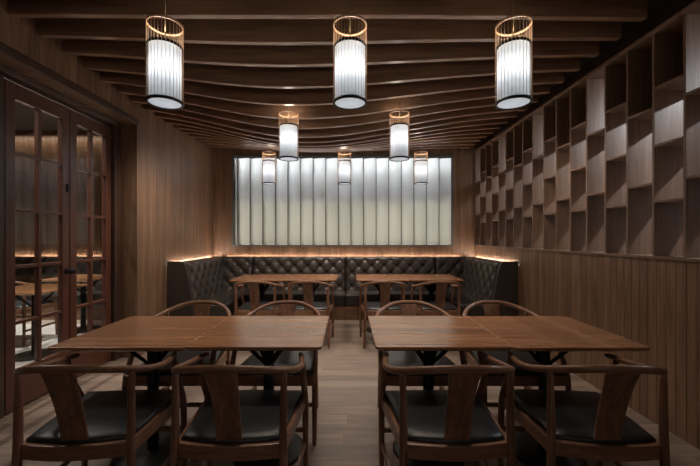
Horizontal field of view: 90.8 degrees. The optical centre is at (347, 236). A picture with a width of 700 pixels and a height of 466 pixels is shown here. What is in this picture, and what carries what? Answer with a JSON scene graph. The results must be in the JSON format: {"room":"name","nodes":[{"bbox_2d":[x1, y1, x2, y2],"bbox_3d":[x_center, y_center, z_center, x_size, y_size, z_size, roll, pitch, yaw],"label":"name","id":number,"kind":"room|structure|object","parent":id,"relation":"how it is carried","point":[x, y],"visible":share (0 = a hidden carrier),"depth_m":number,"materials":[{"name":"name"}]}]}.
{"room":"restaurant","nodes":[
{"label":"restaurant","id":0,"kind":"room"},
{"bbox_2d":[0,0,212,357],"bbox_3d":[-2.420,-0.250,1.610,0.300,3.100,8.420,0,0,0],"label":"wall","id":1,"kind":"structure","parent":0,"point":[167,173],"depth_m":3.86,"materials":[{"name":"brown wood"}]},
{"bbox_2d":[4,79,75,413],"bbox_3d":[-2.465,0.070,2.788,0.114,2.430,0.575,0,0,0],"label":"door","id":2,"kind":"structure","parent":1,"relation":"in","point":[34,386],"depth_m":2.77,"materials":[{"name":"brown wood"}]},
{"bbox_2d":[0,63,120,418],"bbox_3d":[-2.421,0.045,2.410,0.298,2.510,2.618,0,0,0],"label":"trim","id":3,"kind":"structure","parent":1,"relation":"attached to","point":[7,73],"depth_m":3.17,"materials":[{"name":"brown wood"}]},
{"bbox_2d":[0,41,138,124],"bbox_3d":[-2.259,-1.238,2.377,0.021,0.064,2.694,0,0,0],"label":"trim","id":4,"kind":"structure","parent":1,"relation":"attached to","point":[5,49],"depth_m":2.71,"materials":[{"name":"brown wood"}]},
{"bbox_2d":[69,109,110,376],"bbox_3d":[-2.500,0.070,3.350,0.044,2.430,0.530,0,0,0],"label":"door","id":5,"kind":"structure","parent":1,"relation":"in","point":[76,119],"depth_m":3.34,"materials":[{"name":"brown wood"}]},
{"bbox_2d":[15,130,492,256],"bbox_3d":[-1.970,-0.250,5.945,8.960,3.100,0.250,0,0,0],"label":"wall","id":6,"kind":"structure","parent":0,"point":[463,158],"depth_m":5.82,"materials":[{"name":"brown wood"}]},
{"bbox_2d":[232,155,452,245],"bbox_3d":[-0.083,-0.625,6.034,3.775,1.569,0.452,0,0,0],"label":"window","id":7,"kind":"structure","parent":6,"relation":"in","point":[233,156],"depth_m":5.81,"materials":[{"name":"white paint"}]},
{"bbox_2d":[234,157,451,244],"bbox_3d":[-0.083,-0.615,5.870,3.679,1.491,0.125,0,0,0],"label":"vertical blind","id":8,"kind":"object","parent":7,"relation":"attached to","point":[382,203],"visible":0.88,"depth_m":5.83,"materials":[{"name":"white fabric"}]},
{"bbox_2d":[493,0,695,137],"bbox_3d":[2.475,-1.627,1.609,0.030,0.344,8.419,0,0,0],"label":"trim","id":9,"kind":"structure","parent":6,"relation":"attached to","point":[673,7],"depth_m":3.21,"materials":[{"name":"brown wood"}]},
{"bbox_2d":[15,0,670,129],"bbox_3d":[-1.050,-1.850,1.635,11.100,0.100,8.870,0,0,0],"label":"ceiling","id":10,"kind":"structure","parent":0,"point":[24,115],"depth_m":4.83,"materials":[{"name":"paint"}]},
{"bbox_2d":[145,0,183,109],"bbox_3d":[-1.020,-1.272,1.930,0.191,1.053,0.191,0,0,0],"label":"pendant lamp","id":11,"kind":"object","parent":10,"relation":"hanging from","point":[164,54],"visible":1,"depth_m":1.86,"materials":[{"name":"white fabric"}]},
{"bbox_2d":[148,98,181,108],"bbox_3d":[-1.020,-0.750,1.930,0.167,0.002,0.167,0,0,-41],"label":"diffuser","id":12,"kind":"object","parent":11,"relation":"attached to","point":[162,103],"depth_m":1.93,"materials":[{"name":"white plastic"}]},
{"bbox_2d":[262,151,275,184],"bbox_3d":[-1.104,-1.272,4.852,0.191,1.053,0.191,0,0,0],"label":"pendant lamp","id":13,"kind":"object","parent":10,"relation":"hanging from","point":[269,166],"visible":1,"depth_m":4.79,"materials":[{"name":"grey"}]},
{"bbox_2d":[279,106,298,161],"bbox_3d":[-0.565,-1.272,3.312,0.191,1.053,0.191,0,0,0],"label":"pendant lamp","id":14,"kind":"object","parent":10,"relation":"hanging from","point":[287,131],"visible":0.97,"depth_m":3.25,"materials":[{"name":"grey"}]},
{"bbox_2d":[280,157,296,160],"bbox_3d":[-0.565,-0.750,3.312,0.167,0.002,0.167,0,0,-41],"label":"diffuser","id":15,"kind":"object","parent":14,"relation":"attached to","point":[281,158],"depth_m":3.29,"materials":[{"name":"white plastic"}]},
{"bbox_2d":[8,0,646,21],"bbox_3d":[-0.134,-1.629,2.322,4.268,0.334,0.045,0,0,0],"label":"ceiling beam","id":16,"kind":"structure","parent":10,"relation":"attached to","point":[559,10],"depth_m":2.30,"materials":[{"name":"brown wood"}]},
{"bbox_2d":[37,18,620,44],"bbox_3d":[-0.134,-1.610,2.542,4.268,0.372,0.045,0,0,0],"label":"ceiling beam","id":17,"kind":"structure","parent":10,"relation":"attached to","point":[197,31],"depth_m":2.52,"materials":[{"name":"brown wood"}]},
{"bbox_2d":[62,38,598,66],"bbox_3d":[-0.134,-1.583,2.763,4.268,0.426,0.045,0,0,0],"label":"ceiling beam","id":18,"kind":"structure","parent":10,"relation":"attached to","point":[390,53],"depth_m":2.74,"materials":[{"name":"brown wood"}]},
{"bbox_2d":[83,56,579,88],"bbox_3d":[-0.134,-1.543,2.982,4.268,0.506,0.045,0,0,0],"label":"ceiling beam","id":19,"kind":"structure","parent":10,"relation":"attached to","point":[243,76],"depth_m":2.96,"materials":[{"name":"brown wood"}]},
{"bbox_2d":[102,71,563,105],"bbox_3d":[-0.134,-1.510,3.203,4.268,0.572,0.045,0,0,0],"label":"ceiling beam","id":20,"kind":"structure","parent":10,"relation":"attached to","point":[264,96],"depth_m":3.18,"materials":[{"name":"brown wood"}]},
{"bbox_2d":[118,84,549,119],"bbox_3d":[-0.134,-1.484,3.422,4.268,0.624,0.045,0,0,0],"label":"ceiling beam","id":21,"kind":"structure","parent":10,"relation":"attached to","point":[372,107],"depth_m":3.40,"materials":[{"name":"brown wood"}]},
{"bbox_2d":[131,95,537,128],"bbox_3d":[-0.134,-1.470,3.643,4.268,0.652,0.045,0,0,0],"label":"ceiling beam","id":22,"kind":"structure","parent":10,"relation":"attached to","point":[413,112],"depth_m":3.62,"materials":[{"name":"brown wood"}]},
{"bbox_2d":[144,104,526,137],"bbox_3d":[-0.134,-1.455,3.862,4.268,0.682,0.045,0,0,0],"label":"ceiling beam","id":23,"kind":"structure","parent":10,"relation":"attached to","point":[349,130],"depth_m":3.84,"materials":[{"name":"brown wood"}]},
{"bbox_2d":[155,111,516,142],"bbox_3d":[-0.134,-1.456,4.082,4.268,0.680,0.045,0,0,0],"label":"ceiling beam","id":24,"kind":"structure","parent":10,"relation":"attached to","point":[157,114],"depth_m":4.06,"materials":[{"name":"brown wood"}]},
{"bbox_2d":[165,118,508,146],"bbox_3d":[-0.134,-1.462,4.303,4.268,0.668,0.045,0,0,0],"label":"ceiling beam","id":25,"kind":"structure","parent":10,"relation":"attached to","point":[502,120],"depth_m":4.28,"materials":[{"name":"brown wood"}]},
{"bbox_2d":[174,124,500,148],"bbox_3d":[-0.134,-1.477,4.522,4.268,0.638,0.045,0,0,0],"label":"ceiling beam","id":26,"kind":"structure","parent":10,"relation":"attached to","point":[493,126],"depth_m":4.50,"materials":[{"name":"brown wood"}]},
{"bbox_2d":[182,129,493,149],"bbox_3d":[-0.134,-1.498,4.742,4.268,0.596,0.045,0,0,0],"label":"ceiling beam","id":27,"kind":"structure","parent":10,"relation":"attached to","point":[487,131],"depth_m":4.72,"materials":[{"name":"brown wood"}]},
{"bbox_2d":[189,133,486,150],"bbox_3d":[-0.134,-1.520,4.963,4.268,0.551,0.045,0,0,0],"label":"ceiling beam","id":28,"kind":"structure","parent":10,"relation":"attached to","point":[190,135],"depth_m":4.94,"materials":[{"name":"brown wood"}]},
{"bbox_2d":[196,137,480,150],"bbox_3d":[-0.134,-1.546,5.183,4.268,0.501,0.045,0,0,0],"label":"ceiling beam","id":29,"kind":"structure","parent":10,"relation":"attached to","point":[197,138],"depth_m":5.16,"materials":[{"name":"brown wood"}]},
{"bbox_2d":[202,141,475,151],"bbox_3d":[-0.134,-1.568,5.402,4.268,0.456,0.045,0,0,0],"label":"ceiling beam","id":30,"kind":"structure","parent":10,"relation":"attached to","point":[203,142],"depth_m":5.38,"materials":[{"name":"brown wood"}]},
{"bbox_2d":[208,144,470,151],"bbox_3d":[-0.134,-1.591,5.622,4.268,0.411,0.045,0,0,0],"label":"ceiling beam","id":31,"kind":"structure","parent":10,"relation":"attached to","point":[209,145],"depth_m":5.60,"materials":[{"name":"brown wood"}]},
{"bbox_2d":[338,149,350,184],"bbox_3d":[-0.043,-1.272,4.852,0.191,1.053,0.191,0,0,0],"label":"pendant lamp","id":32,"kind":"object","parent":10,"relation":"hanging from","point":[344,166],"visible":1,"depth_m":4.79,"materials":[{"name":"grey"}]},
{"bbox_2d":[333,0,366,109],"bbox_3d":[0.014,-1.272,1.930,0.191,1.053,0.191,0,0,0],"label":"pendant lamp","id":33,"kind":"object","parent":10,"relation":"hanging from","point":[349,52],"visible":1,"depth_m":1.86,"materials":[{"name":"grey fabric"}]},
{"bbox_2d":[335,98,364,108],"bbox_3d":[0.014,-0.750,1.930,0.167,0.002,0.167,0,0,41],"label":"diffuser","id":34,"kind":"object","parent":33,"relation":"attached to","point":[341,103],"depth_m":1.94,"materials":[{"name":"white plastic"}]},
{"bbox_2d":[389,98,408,161],"bbox_3d":[0.498,-1.272,3.312,0.191,1.053,0.191,0,0,0],"label":"pendant lamp","id":35,"kind":"object","parent":10,"relation":"hanging from","point":[399,131],"visible":0.98,"depth_m":3.24,"materials":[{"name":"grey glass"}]},
{"bbox_2d":[391,157,407,160],"bbox_3d":[0.498,-0.750,3.312,0.167,0.002,0.167,0,0,41],"label":"diffuser","id":36,"kind":"object","parent":35,"relation":"attached to","point":[392,158],"depth_m":3.29,"materials":[{"name":"white plastic"}]},
{"bbox_2d":[414,151,427,184],"bbox_3d":[1.033,-1.272,4.852,0.191,1.053,0.191,0,0,0],"label":"pendant lamp","id":37,"kind":"object","parent":10,"relation":"hanging from","point":[421,166],"visible":0.98,"depth_m":4.78,"materials":[{"name":"grey"}]},
{"bbox_2d":[495,0,532,109],"bbox_3d":[0.928,-1.272,1.930,0.191,1.053,0.191,0,0,0],"label":"pendant lamp","id":38,"kind":"object","parent":10,"relation":"hanging from","point":[512,55],"visible":1,"depth_m":1.87,"materials":[{"name":"grey fabric"}]},
{"bbox_2d":[497,98,529,108],"bbox_3d":[0.928,-0.750,1.930,0.167,0.002,0.167,0,0,-41],"label":"diffuser","id":39,"kind":"object","parent":38,"relation":"attached to","point":[502,103],"depth_m":1.94,"materials":[{"name":"white plastic"}]},
{"bbox_2d":[0,324,699,465],"bbox_3d":[-1.980,1.340,1.610,8.940,0.080,8.420,0,0,0],"label":"floor","id":40,"kind":"structure","parent":0,"point":[348,410],"depth_m":2.63,"materials":[{"name":"brown wood"}]},
{"bbox_2d":[15,281,57,345],"bbox_3d":[-4.125,0.899,4.314,0.583,0.802,0.596,0,0,-4],"label":"armchair","id":41,"kind":"object","parent":40,"relation":"on","point":[21,307],"visible":0.4,"depth_m":4.25,"materials":[{"name":"brown wood"}]},
{"bbox_2d":[15,284,86,361],"bbox_3d":[-3.440,0.930,3.800,0.698,0.740,0.698,0,0,0],"label":"pedestal table","id":42,"kind":"object","parent":40,"relation":"on","point":[28,289],"visible":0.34,"depth_m":3.77,"materials":[{"name":"brown wood"}]},
{"bbox_2d":[15,256,101,323],"bbox_3d":[-4.450,0.807,5.433,3.300,0.985,0.605,0,0,0],"label":"banquette","id":43,"kind":"object","parent":40,"relation":"on","point":[26,275],"visible":0.19,"depth_m":5.51,"materials":[{"name":"brown leather"}]},
{"bbox_2d":[15,291,101,305],"bbox_3d":[-4.450,0.947,5.367,3.296,0.183,0.475,0,0,0],"label":"seat cushion","id":44,"kind":"object","parent":43,"relation":"on","point":[97,295],"depth_m":5.13,"materials":[{"name":"brown leather"}]},
{"bbox_2d":[42,274,101,333],"bbox_3d":[-3.700,0.930,4.830,0.698,0.740,0.698,0,0,0],"label":"pedestal table","id":45,"kind":"object","parent":40,"relation":"on","point":[82,278],"visible":0.59,"depth_m":4.80,"materials":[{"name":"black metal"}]},
{"bbox_2d":[11,351,186,465],"bbox_3d":[-1.153,0.899,1.629,0.583,0.802,0.596,0,0,-3],"label":"armchair","id":46,"kind":"object","parent":40,"relation":"on","point":[92,425],"visible":0.95,"depth_m":1.45,"materials":[{"name":"brown wood"}]},
{"bbox_2d":[48,316,228,465],"bbox_3d":[-1.180,0.930,2.095,0.698,0.740,0.698,0,0,0],"label":"pedestal table","id":47,"kind":"object","parent":40,"relation":"on","point":[153,335],"visible":0.76,"depth_m":2.02,"materials":[{"name":"brown wood"}]},
{"bbox_2d":[122,300,230,406],"bbox_3d":[-1.135,0.899,2.431,0.583,0.802,0.596,0,0,0],"label":"armchair","id":48,"kind":"object","parent":40,"relation":"on","point":[202,307],"visible":0.38,"depth_m":2.32,"materials":[{"name":"brown wood"}]},
{"bbox_2d":[167,256,253,315],"bbox_3d":[-1.899,0.804,5.030,0.734,0.992,1.410,0,0,0],"label":"banquette","id":49,"kind":"object","parent":40,"relation":"on","point":[204,278],"visible":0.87,"depth_m":4.67,"materials":[{"name":"brown leather"}]},
{"bbox_2d":[193,291,248,315],"bbox_3d":[-1.794,0.947,4.986,0.523,0.183,1.239,0,0,0],"label":"seat cushion","id":50,"kind":"object","parent":49,"relation":"on","point":[227,298],"depth_m":4.70,"materials":[{"name":"brown leather"}]},
{"bbox_2d":[170,352,308,465],"bbox_3d":[-0.495,0.899,1.629,0.583,0.802,0.596,0,0,0],"label":"armchair","id":51,"kind":"object","parent":40,"relation":"on","point":[231,423],"visible":1,"depth_m":1.44,"materials":[{"name":"brown wood"}]},
{"bbox_2d":[186,316,328,465],"bbox_3d":[-0.480,0.930,2.105,0.698,0.740,0.698,0,0,0],"label":"pedestal table","id":52,"kind":"object","parent":40,"relation":"on","point":[266,335],"visible":0.67,"depth_m":2.02,"materials":[{"name":"brown wood"}]},
{"bbox_2d":[234,281,284,315],"bbox_3d":[-1.080,0.899,4.229,0.583,0.802,0.596,0,0,0],"label":"armchair","id":53,"kind":"object","parent":40,"relation":"on","point":[253,286],"visible":0.74,"depth_m":4.03,"materials":[{"name":"brown wood"}]},
{"bbox_2d":[229,274,290,300],"bbox_3d":[-1.192,0.930,4.830,0.698,0.740,0.698,0,0,0],"label":"pedestal table","id":54,"kind":"object","parent":40,"relation":"on","point":[271,278],"visible":0.59,"depth_m":4.77,"materials":[{"name":"brown wood"}]},
{"bbox_2d":[230,300,320,445],"bbox_3d":[-0.472,0.899,2.431,0.583,0.802,0.596,0,0,0],"label":"armchair","id":55,"kind":"object","parent":40,"relation":"on","point":[286,307],"visible":0.45,"depth_m":2.23,"materials":[{"name":"brown wood"}]},
{"bbox_2d":[245,256,344,323],"bbox_3d":[-0.782,0.807,5.433,1.495,0.985,0.605,0,0,0],"label":"banquette","id":56,"kind":"object","parent":40,"relation":"on","point":[261,264],"visible":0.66,"depth_m":5.53,"materials":[{"name":"brown leather"}]},
{"bbox_2d":[245,291,344,305],"bbox_3d":[-0.782,0.947,5.367,1.491,0.183,0.475,0,0,0],"label":"seat cushion","id":57,"kind":"object","parent":56,"relation":"on","point":[339,296],"depth_m":5.13,"materials":[{"name":"brown leather"}]},
{"bbox_2d":[286,281,333,348],"bbox_3d":[-0.455,0.899,4.229,0.583,0.802,0.596,0,0,0],"label":"armchair","id":58,"kind":"object","parent":40,"relation":"on","point":[324,308],"visible":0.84,"depth_m":4.03,"materials":[{"name":"brown wood"}]},
{"bbox_2d":[283,274,337,330],"bbox_3d":[-0.492,0.930,4.830,0.698,0.740,0.698,0,0,0],"label":"pedestal table","id":59,"kind":"object","parent":40,"relation":"on","point":[293,277],"visible":0.55,"depth_m":4.77,"materials":[{"name":"brown wood"}]},
{"bbox_2d":[359,281,406,348],"bbox_3d":[0.435,0.899,4.229,0.583,0.802,0.596,0,0,0],"label":"armchair","id":60,"kind":"object","parent":40,"relation":"on","point":[369,308],"visible":0.86,"depth_m":4.03,"materials":[{"name":"brown wood"}]},
{"bbox_2d":[356,274,409,332],"bbox_3d":[0.472,0.930,4.830,0.698,0.740,0.698,0,0,0],"label":"pedestal table","id":61,"kind":"object","parent":40,"relation":"on","point":[360,277],"visible":0.49,"depth_m":4.77,"materials":[{"name":"brown wood"}]},
{"bbox_2d":[345,256,435,323],"bbox_3d":[0.693,0.807,5.433,1.455,0.985,0.605,0,0,0],"label":"banquette","id":62,"kind":"object","parent":40,"relation":"on","point":[354,265],"visible":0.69,"depth_m":5.52,"materials":[{"name":"brown leather"}]},
{"bbox_2d":[345,291,435,305],"bbox_3d":[0.693,0.947,5.367,1.451,0.183,0.475,0,0,0],"label":"seat cushion","id":63,"kind":"object","parent":62,"relation":"on","point":[351,297],"depth_m":5.13,"materials":[{"name":"brown leather"}]},
{"bbox_2d":[375,300,465,407],"bbox_3d":[0.480,0.899,2.431,0.583,0.802,0.596,0,0,0],"label":"armchair","id":64,"kind":"object","parent":40,"relation":"on","point":[408,307],"visible":0.38,"depth_m":2.31,"materials":[{"name":"brown wood"}]},
{"bbox_2d":[403,274,463,300],"bbox_3d":[1.172,0.930,4.830,0.698,0.740,0.698,0,0,0],"label":"pedestal table","id":65,"kind":"object","parent":40,"relation":"on","point":[431,288],"visible":0.62,"depth_m":4.77,"materials":[{"name":"brown wood"}]},
{"bbox_2d":[410,281,461,315],"bbox_3d":[1.085,0.899,4.229,0.583,0.802,0.596,0,0,0],"label":"armchair","id":66,"kind":"object","parent":40,"relation":"on","point":[440,302],"visible":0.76,"depth_m":4.03,"materials":[{"name":"brown wood"}]},
{"bbox_2d":[368,316,511,465],"bbox_3d":[0.494,0.930,2.105,0.698,0.740,0.698,0,0,0],"label":"pedestal table","id":67,"kind":"object","parent":40,"relation":"on","point":[430,335],"visible":0.7,"depth_m":1.98,"materials":[{"name":"brown wood"}]},
{"bbox_2d":[379,352,515,465],"bbox_3d":[0.456,0.899,1.629,0.583,0.802,0.596,0,0,-1],"label":"armchair","id":68,"kind":"object","parent":40,"relation":"on","point":[455,423],"visible":1,"depth_m":1.44,"materials":[{"name":"brown wood"}]},
{"bbox_2d":[435,256,517,315],"bbox_3d":[1.784,0.804,5.030,0.724,0.992,1.410,0,0,0],"label":"banquette","id":69,"kind":"object","parent":40,"relation":"on","point":[484,279],"visible":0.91,"depth_m":4.63,"materials":[{"name":"brown leather"}]},
{"bbox_2d":[445,291,484,315],"bbox_3d":[1.679,0.947,4.986,0.513,0.183,1.239,0,0,0],"label":"seat cushion","id":70,"kind":"object","parent":69,"relation":"on","point":[467,298],"depth_m":4.62,"materials":[{"name":"brown leather"}]},
{"bbox_2d":[463,300,571,406],"bbox_3d":[1.125,0.899,2.431,0.583,0.802,0.596,0,0,0],"label":"armchair","id":71,"kind":"object","parent":40,"relation":"on","point":[522,377],"visible":0.41,"depth_m":2.28,"materials":[{"name":"brown wood"}]},
{"bbox_2d":[468,316,649,465],"bbox_3d":[1.194,0.930,2.095,0.698,0.740,0.698,0,0,0],"label":"pedestal table","id":72,"kind":"object","parent":40,"relation":"on","point":[542,335],"visible":0.76,"depth_m":2.02,"materials":[{"name":"brown wood"}]},
{"bbox_2d":[498,351,669,465],"bbox_3d":[1.098,0.899,1.629,0.583,0.802,0.596,0,0,3],"label":"armchair","id":73,"kind":"object","parent":40,"relation":"on","point":[586,425],"visible":0.92,"depth_m":1.44,"materials":[{"name":"brown wood"}]},
{"bbox_2d":[475,246,699,449],"bbox_3d":[2.320,0.728,1.610,0.340,1.145,8.420,0,0,0],"label":"wall","id":74,"kind":"structure","parent":0,"point":[653,303],"depth_m":2.58,"materials":[{"name":"brown wood"}]},
{"bbox_2d":[474,0,699,261],"bbox_3d":[2.314,-0.649,3.209,0.352,1.606,5.220,0,0,0],"label":"shelf","id":75,"kind":"object","parent":74,"relation":"on","point":[609,165],"visible":1,"depth_m":2.87,"materials":[{"name":"brown wood"}]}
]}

